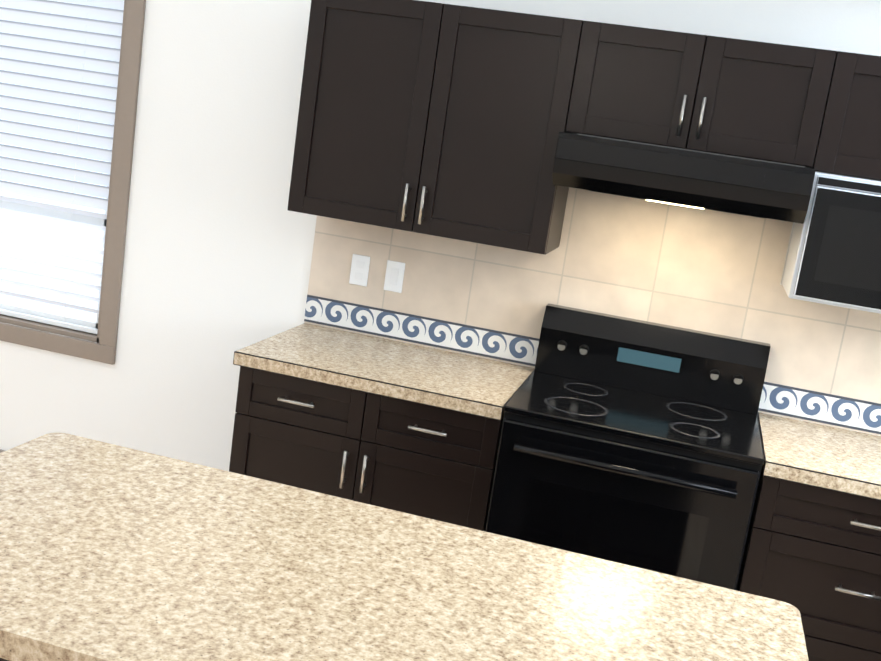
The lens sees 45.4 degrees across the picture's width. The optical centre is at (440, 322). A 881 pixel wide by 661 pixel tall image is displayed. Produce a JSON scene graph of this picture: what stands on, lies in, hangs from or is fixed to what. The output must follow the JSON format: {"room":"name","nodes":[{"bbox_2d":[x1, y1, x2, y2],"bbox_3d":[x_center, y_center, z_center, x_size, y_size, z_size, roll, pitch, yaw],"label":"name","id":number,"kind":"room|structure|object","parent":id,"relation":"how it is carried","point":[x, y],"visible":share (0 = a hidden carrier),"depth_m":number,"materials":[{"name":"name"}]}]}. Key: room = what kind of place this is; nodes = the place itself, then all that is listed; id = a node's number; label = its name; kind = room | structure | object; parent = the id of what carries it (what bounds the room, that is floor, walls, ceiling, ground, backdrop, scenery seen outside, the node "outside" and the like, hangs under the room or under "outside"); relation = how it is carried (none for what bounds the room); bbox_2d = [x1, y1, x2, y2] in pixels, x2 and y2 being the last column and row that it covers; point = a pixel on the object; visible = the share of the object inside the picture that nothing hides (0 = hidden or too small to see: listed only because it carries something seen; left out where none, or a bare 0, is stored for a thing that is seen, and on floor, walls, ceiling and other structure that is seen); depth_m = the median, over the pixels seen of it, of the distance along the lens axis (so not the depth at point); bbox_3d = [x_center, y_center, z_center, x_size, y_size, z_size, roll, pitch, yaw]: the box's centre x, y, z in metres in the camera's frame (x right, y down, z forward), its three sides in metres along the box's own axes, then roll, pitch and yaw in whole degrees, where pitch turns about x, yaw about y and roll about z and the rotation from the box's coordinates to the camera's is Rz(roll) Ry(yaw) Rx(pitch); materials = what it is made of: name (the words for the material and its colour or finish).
{"room":"kitchen","nodes":[
{"label":"kitchen","id":0,"kind":"room"},
{"bbox_2d":[0,0,880,470],"bbox_3d":[-1.504,-0.506,4.387,9.100,2.440,0.150,11,11,13],"label":"wall","id":1,"kind":"structure","parent":0,"point":[218,254],"depth_m":4.15,"materials":[{"name":"white paint"}]},
{"bbox_2d":[0,0,145,364],"bbox_3d":[-2.022,-0.770,4.459,1.670,1.610,0.143,11,11,13],"label":"window","id":2,"kind":"structure","parent":1,"relation":"in","point":[105,321],"depth_m":4.41,"materials":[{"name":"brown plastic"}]},
{"bbox_2d":[0,0,123,333],"bbox_3d":[-2.026,-0.767,4.443,1.470,1.410,0.034,11,11,13],"label":"window blinds","id":3,"kind":"object","parent":2,"relation":"attached to","point":[75,41],"visible":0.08,"depth_m":4.31,"materials":[{"name":"white plastic"}]},
{"bbox_2d":[287,0,586,254],"bbox_3d":[-0.002,-0.706,3.702,0.929,0.766,0.337,11,11,13],"label":"upper cabinet","id":4,"kind":"object","parent":1,"relation":"attached to","point":[451,121],"depth_m":3.54,"materials":[{"name":"brown wood"}]},
{"bbox_2d":[304,187,880,435],"bbox_3d":[1.106,-0.044,3.689,3.319,0.714,0.011,11,11,13],"label":"backsplash","id":5,"kind":"structure","parent":1,"relation":"attached to","point":[712,271],"depth_m":3.75,"materials":[{"name":"tile"}]},
{"bbox_2d":[349,254,369,286],"bbox_3d":[-0.310,-0.200,4.030,0.072,0.116,0.007,11,11,13],"label":"outlet","id":6,"kind":"object","parent":5,"relation":"attached to","point":[360,264],"depth_m":4.03,"materials":[{"name":"white plastic"}]},
{"bbox_2d":[384,260,404,292],"bbox_3d":[-0.176,-0.175,3.999,0.072,0.116,0.008,11,11,13],"label":"outlet","id":7,"kind":"object","parent":5,"relation":"attached to","point":[394,274],"depth_m":4.00,"materials":[{"name":"white plastic"}]},
{"bbox_2d":[567,21,862,173],"bbox_3d":[0.874,-0.738,3.467,0.840,0.366,0.337,11,11,13],"label":"upper cabinet","id":8,"kind":"object","parent":1,"relation":"attached to","point":[779,103],"depth_m":3.30,"materials":[{"name":"brown wood"}]},
{"bbox_2d":[552,132,815,223],"bbox_3d":[0.785,-0.474,3.438,0.772,0.175,0.501,11,11,13],"label":"range hood","id":9,"kind":"object","parent":8,"relation":"attached to","point":[728,184],"visible":1,"depth_m":3.21,"materials":[{"name":"black metal"}]},
{"bbox_2d":[839,54,880,180],"bbox_3d":[1.501,-0.619,3.321,0.709,0.366,0.337,11,11,13],"label":"upper cabinet","id":10,"kind":"object","parent":1,"relation":"attached to","point":[862,150],"depth_m":3.21,"materials":[{"name":"brown wood"}]},
{"bbox_2d":[782,172,880,313],"bbox_3d":[1.462,-0.233,3.336,0.644,0.394,0.444,11,11,13],"label":"microwave","id":11,"kind":"object","parent":10,"relation":"attached to","point":[834,255],"visible":0.88,"depth_m":3.21,"materials":[{"name":"silver metal"}]},
{"bbox_3d":[-2.582,1.269,1.212,9.100,0.100,7.300,11,11,13],"label":"floor","id":12,"kind":"structure","parent":0,"visible":0},
{"bbox_2d":[229,331,529,530],"bbox_3d":[-0.224,0.601,3.822,0.908,0.868,0.618,11,11,13],"label":"base cabinet","id":13,"kind":"object","parent":12,"relation":"on","point":[409,428],"depth_m":3.49,"materials":[{"name":"brown wood"}]},
{"bbox_2d":[0,432,808,660],"bbox_3d":[-0.264,0.921,2.037,1.725,0.915,0.868,11,11,13],"label":"kitchen island","id":14,"kind":"object","parent":12,"relation":"on","point":[110,552],"visible":1,"depth_m":1.96,"materials":[{"name":"beige stone"}]},
{"bbox_2d":[485,303,770,589],"bbox_3d":[0.602,0.622,3.544,0.794,1.165,0.721,11,11,13],"label":"range","id":15,"kind":"object","parent":12,"relation":"on","point":[631,442],"visible":0.83,"depth_m":3.29,"materials":[{"name":"black metal"}]},
{"bbox_2d":[736,419,880,660],"bbox_3d":[1.327,0.897,3.461,0.713,0.868,0.618,11,11,13],"label":"base cabinet","id":16,"kind":"object","parent":12,"relation":"on","point":[813,544],"depth_m":3.17,"materials":[{"name":"brown wood"}]}
]}

